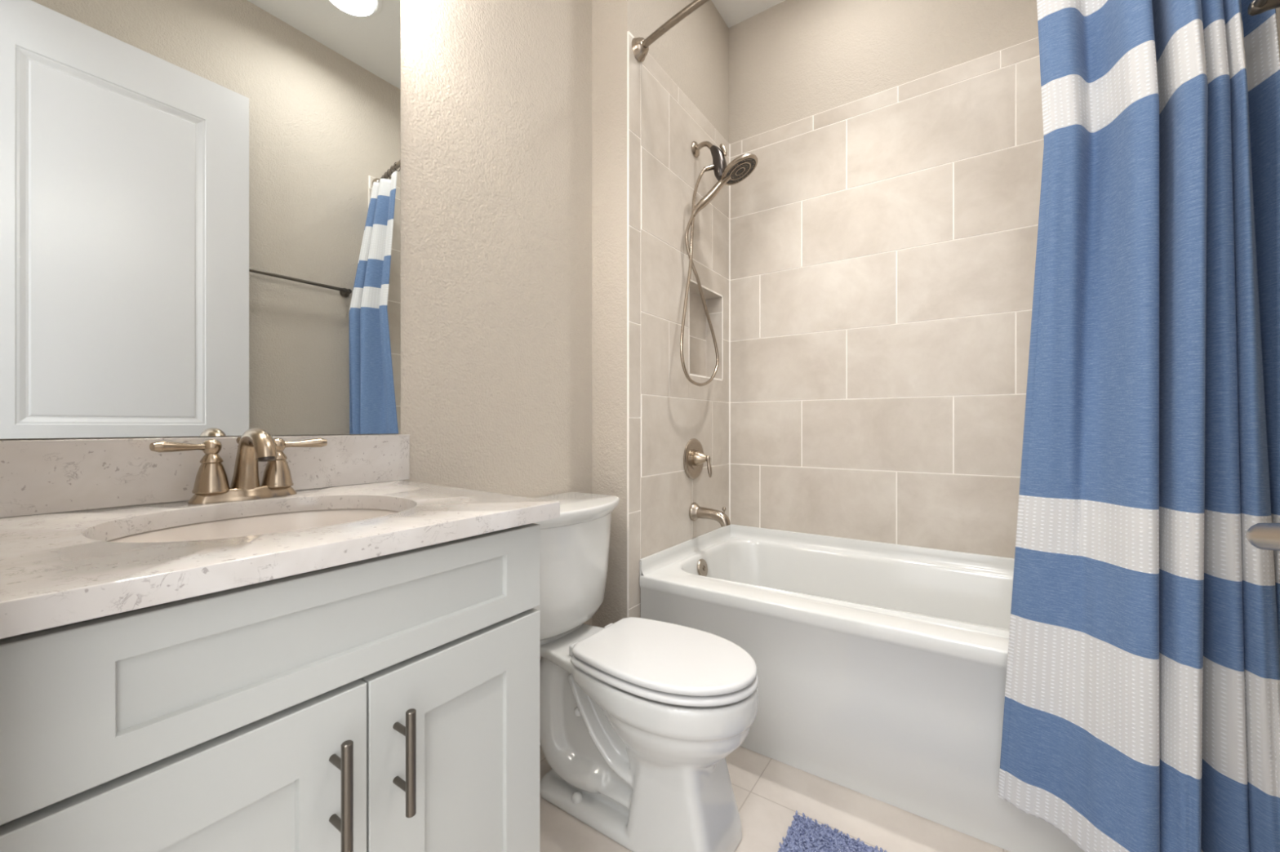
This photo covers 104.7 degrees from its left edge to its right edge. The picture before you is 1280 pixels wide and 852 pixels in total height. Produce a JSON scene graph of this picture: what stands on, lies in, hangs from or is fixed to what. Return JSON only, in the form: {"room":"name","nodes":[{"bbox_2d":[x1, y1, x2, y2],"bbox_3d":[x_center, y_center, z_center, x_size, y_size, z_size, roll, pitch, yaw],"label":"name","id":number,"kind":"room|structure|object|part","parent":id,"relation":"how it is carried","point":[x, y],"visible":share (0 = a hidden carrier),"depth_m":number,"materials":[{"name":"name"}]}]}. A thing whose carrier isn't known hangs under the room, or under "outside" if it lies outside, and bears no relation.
{"room":"bathroom","nodes":[
{"label":"bathroom","id":0,"kind":"room"},
{"bbox_2d":[0,0,591,660],"bbox_3d":[-0.678,-0.487,1.285,0.120,3.120,1.572,0,0,34],"label":"wall","id":1,"kind":"structure","parent":0,"point":[496,95],"depth_m":1.52,"materials":[{"name":"beige paint"}]},
{"bbox_2d":[0,0,400,439],"bbox_3d":[-0.807,-0.554,0.985,0.006,1.146,0.680,0,0,34],"label":"wall mirror","id":2,"kind":"object","parent":1,"relation":"attached to","point":[200,200],"visible":1,"depth_m":0.94,"materials":[{"name":"mirror"}]},
{"bbox_2d":[0,434,409,518],"bbox_3d":[-0.798,0.080,0.985,0.020,0.116,0.700,0,0,34],"label":"backsplash","id":3,"kind":"structure","parent":1,"relation":"attached to","point":[37,477],"depth_m":0.86,"materials":[{"name":"stone"}]},
{"bbox_2d":[591,0,730,627],"bbox_3d":[0.132,-0.487,2.309,0.298,3.120,1.033,0,0,34],"label":"wall","id":4,"kind":"structure","parent":0,"point":[647,115],"depth_m":1.95,"materials":[{"name":"beige tile"}]},
{"bbox_2d":[631,0,709,62],"bbox_3d":[0.592,-1.405,1.394,1.520,0.080,0.144,0,0,34],"label":"shower rod","id":5,"kind":"object","parent":4,"relation":"attached to","point":[640,46],"visible":1,"depth_m":1.75,"materials":[{"name":"silver metal"}]},
{"bbox_3d":[0.992,-1.378,1.098,0.004,0.090,0.037,0,0,34],"label":"curtain ring","id":6,"kind":"object","parent":5,"relation":"hanging from","visible":0},
{"bbox_2d":[997,0,1279,851],"bbox_3d":[0.993,-0.223,1.019,0.409,2.248,0.214,0,0,34],"label":"shower curtain","id":7,"kind":"object","parent":6,"relation":"hanging from","point":[1141,713],"visible":0.99,"depth_m":0.95,"materials":[{"name":"fabric"}]},
{"bbox_2d":[683,438,711,479],"bbox_3d":[0.276,0.147,2.182,0.093,0.183,0.183,0,0,34],"label":"shower valve","id":8,"kind":"object","parent":4,"relation":"attached to","point":[694,457],"visible":1,"depth_m":2.17,"materials":[{"name":"silver metal"}]},
{"bbox_3d":[0.301,0.177,2.164,0.033,0.098,0.021,0,0,34],"label":"lever","id":9,"kind":"part","parent":8,"relation":"part of","materials":[{"name":"silver metal"}]},
{"bbox_2d":[688,502,730,527],"bbox_3d":[0.311,0.388,2.158,0.177,0.092,0.082,0,0,34],"label":"tub spout","id":10,"kind":"object","parent":4,"relation":"attached to","point":[695,512],"visible":1,"depth_m":2.15,"materials":[{"name":"silver metal"}]},
{"bbox_3d":[0.319,0.396,2.153,0.158,0.077,0.052,0,0,34],"label":"spout","id":11,"kind":"part","parent":10,"relation":"part of","materials":[{"name":"silver metal"}]},
{"bbox_2d":[680,141,758,386],"bbox_3d":[0.338,-0.724,2.102,0.285,1.104,0.349,0,0,34],"label":"handheld shower","id":12,"kind":"object","parent":4,"relation":"attached to","point":[739,169],"visible":1,"depth_m":2.11,"materials":[{"name":"silver metal"}]},
{"bbox_3d":[0.292,-1.230,2.187,0.102,0.066,0.023,0,0,38],"label":"arm","id":13,"kind":"part","parent":12,"relation":"part of","materials":[{"name":"silver metal"}]},
{"bbox_3d":[0.305,-0.991,2.124,0.173,0.192,0.038,0,0,-6],"label":"wand handle","id":14,"kind":"part","parent":12,"relation":"part of","materials":[{"name":"silver metal"}]},
{"bbox_2d":[711,0,785,27],"bbox_3d":[0.356,-2.072,1.203,1.979,0.050,2.605,0,0,34],"label":"ceiling","id":15,"kind":"structure","parent":0,"point":[733,12],"depth_m":2.42,"materials":[{"name":"white paint"}]},
{"bbox_2d":[539,745,1010,851],"bbox_3d":[-0.194,1.098,0.401,1.979,0.050,4.550,0,0,34],"label":"floor","id":16,"kind":"structure","parent":0,"point":[768,793],"depth_m":1.35,"materials":[{"name":"tile"}]},
{"bbox_2d":[0,523,539,851],"bbox_3d":[-0.574,0.620,0.788,0.610,0.906,0.624,0,0,34],"label":"vanity cabinet","id":17,"kind":"object","parent":16,"relation":"on","point":[390,703],"visible":0.98,"depth_m":0.58,"materials":[{"name":"grey wood"}]},
{"bbox_3d":[-0.449,0.650,0.522,0.019,0.630,0.305,0,0,34],"label":"door","id":18,"kind":"part","parent":17,"relation":"part of","materials":[{"name":"grey wood"}]},
{"bbox_2d":[0,434,559,639],"bbox_3d":[-0.561,0.094,0.823,0.594,0.144,0.700,0,0,34],"label":"countertop","id":19,"kind":"structure","parent":17,"relation":"on","point":[61,501],"depth_m":0.75,"materials":[{"name":"stone"}]},
{"bbox_2d":[149,428,327,504],"bbox_3d":[-0.738,0.071,0.932,0.227,0.134,0.165,0,0,-21],"label":"bathroom faucet","id":20,"kind":"object","parent":19,"relation":"on","point":[211,485],"visible":1,"depth_m":0.91,"materials":[{"name":"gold metal"}]},
{"bbox_3d":[-0.793,0.038,0.867,0.029,0.028,0.099,0,0,22],"label":"lever","id":21,"kind":"part","parent":20,"relation":"part of","materials":[{"name":"beige metal"}]},
{"bbox_3d":[-0.780,0.084,0.899,0.053,0.072,0.053,0,0,34],"label":"handle","id":22,"kind":"part","parent":20,"relation":"part of","materials":[{"name":"beige metal"}]},
{"bbox_3d":[-0.775,0.071,0.960,0.016,0.103,0.016,0,0,34],"label":"lift rod","id":23,"kind":"part","parent":20,"relation":"part of","materials":[{"name":"silver metal"}]},
{"bbox_3d":[-0.717,0.065,0.918,0.145,0.122,0.046,0,0,34],"label":"spout","id":24,"kind":"part","parent":20,"relation":"part of","materials":[{"name":"beige metal"}]},
{"bbox_3d":[-0.723,0.084,0.984,0.053,0.072,0.053,0,0,34],"label":"handle","id":25,"kind":"part","parent":20,"relation":"part of","materials":[{"name":"beige metal"}]},
{"bbox_3d":[-0.697,0.038,1.007,0.099,0.028,0.029,0,0,-43],"label":"lever","id":26,"kind":"part","parent":20,"relation":"part of","materials":[{"name":"beige metal"}]},
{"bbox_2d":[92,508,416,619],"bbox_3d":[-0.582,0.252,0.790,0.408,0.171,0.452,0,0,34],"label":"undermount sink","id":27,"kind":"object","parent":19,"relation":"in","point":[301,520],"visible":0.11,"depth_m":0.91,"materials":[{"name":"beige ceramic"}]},
{"bbox_3d":[-0.365,0.409,0.600,0.033,0.009,0.009,0,0,34],"label":"post","id":28,"kind":"part","parent":17,"relation":"part of","materials":[{"name":"grey metal"}]},
{"bbox_3d":[-0.365,0.483,0.600,0.033,0.009,0.009,0,0,34],"label":"post","id":29,"kind":"part","parent":17,"relation":"part of","materials":[{"name":"grey metal"}]},
{"bbox_3d":[-0.349,0.446,0.588,0.013,0.138,0.013,0,0,34],"label":"handle","id":30,"kind":"part","parent":17,"relation":"part of","materials":[{"name":"grey metal"}]},
{"bbox_3d":[-0.320,0.409,0.666,0.033,0.009,0.009,0,0,34],"label":"post","id":31,"kind":"part","parent":17,"relation":"part of","materials":[{"name":"grey metal"}]},
{"bbox_3d":[-0.320,0.483,0.666,0.033,0.009,0.009,0,0,34],"label":"post","id":32,"kind":"part","parent":17,"relation":"part of","materials":[{"name":"grey metal"}]},
{"bbox_3d":[-0.303,0.446,0.654,0.013,0.138,0.013,0,0,34],"label":"handle","id":33,"kind":"part","parent":17,"relation":"part of","materials":[{"name":"grey metal"}]},
{"bbox_3d":[-0.275,0.650,0.776,0.019,0.630,0.305,0,0,34],"label":"door","id":34,"kind":"part","parent":17,"relation":"part of","materials":[{"name":"grey wood"}]},
{"bbox_2d":[533,492,758,851],"bbox_3d":[-0.050,0.656,1.393,0.782,0.834,0.458,0,0,34],"label":"toilet","id":35,"kind":"object","parent":16,"relation":"on","point":[641,718],"visible":0.98,"depth_m":1.28,"materials":[{"name":"white ceramic"}]},
{"bbox_3d":[-0.263,0.462,1.539,0.260,0.358,0.426,0,0,34],"label":"tank","id":36,"kind":"part","parent":35,"relation":"part of","materials":[{"name":"white ceramic"}]},
{"bbox_3d":[-0.253,0.261,1.532,0.290,0.046,0.458,0,0,34],"label":"tank lid","id":37,"kind":"part","parent":35,"relation":"part of","materials":[{"name":"white ceramic"}]},
{"bbox_3d":[-0.043,0.857,1.388,0.763,0.432,0.346,0,0,34],"label":"bowl","id":38,"kind":"part","parent":35,"relation":"part of","materials":[{"name":"white ceramic"}]},
{"bbox_3d":[0.076,0.625,1.307,0.476,0.016,0.344,0,0,34],"label":"seat","id":39,"kind":"part","parent":35,"relation":"part of","materials":[{"name":"white plastic"}]},
{"bbox_3d":[0.076,0.601,1.307,0.470,0.017,0.338,0,0,34],"label":"lid","id":40,"kind":"part","parent":35,"relation":"part of","materials":[{"name":"white plastic"}]},
{"bbox_2d":[777,810,886,851],"bbox_3d":[0.571,1.064,0.995,0.652,0.016,0.449,0,0,34],"label":"bath rug","id":41,"kind":"object","parent":16,"relation":"on","point":[804,835],"visible":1,"depth_m":1.26,"materials":[{"name":"blue fabric"}]},
{"bbox_2d":[639,524,1084,851],"bbox_3d":[0.847,0.787,1.766,1.503,0.571,0.818,0,0,34],"label":"bathtub","id":42,"kind":"object","parent":16,"relation":"on","point":[882,667],"visible":0.66,"depth_m":1.50,"materials":[{"name":"white ceramic"}]},
{"bbox_3d":[0.269,0.616,2.139,0.032,0.079,0.081,0,0,34],"label":"overflow plate","id":43,"kind":"part","parent":42,"relation":"part of","materials":[{"name":"silver metal"}]},
{"bbox_2d":[728,0,1044,558],"bbox_3d":[1.109,-0.487,2.175,1.775,3.120,0.150,0,0,34],"label":"wall","id":44,"kind":"structure","parent":0,"point":[884,226],"depth_m":2.12,"materials":[{"name":"beige tile"}]},
{"bbox_2d":[1245,523,1279,551],"bbox_3d":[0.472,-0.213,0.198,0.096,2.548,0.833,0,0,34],"label":"door handle","id":45,"kind":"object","parent":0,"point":[1266,536],"depth_m":0.48,"materials":[{"name":"grey metal"}]},
{"bbox_2d":[1275,7,1279,53],"bbox_3d":[1.102,-0.487,0.692,0.130,3.120,2.605,0,0,34],"label":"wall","id":46,"kind":"structure","parent":0,"point":[1277,10],"depth_m":0.92,"materials":[{"name":"beige paint"}]},
{"bbox_2d":[1247,0,1279,16],"bbox_3d":[0.946,-0.739,0.623,0.066,0.049,0.617,0,0,34],"label":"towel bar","id":47,"kind":"object","parent":46,"relation":"attached to","point":[1255,7],"visible":1,"depth_m":0.86,"materials":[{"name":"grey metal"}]}
]}

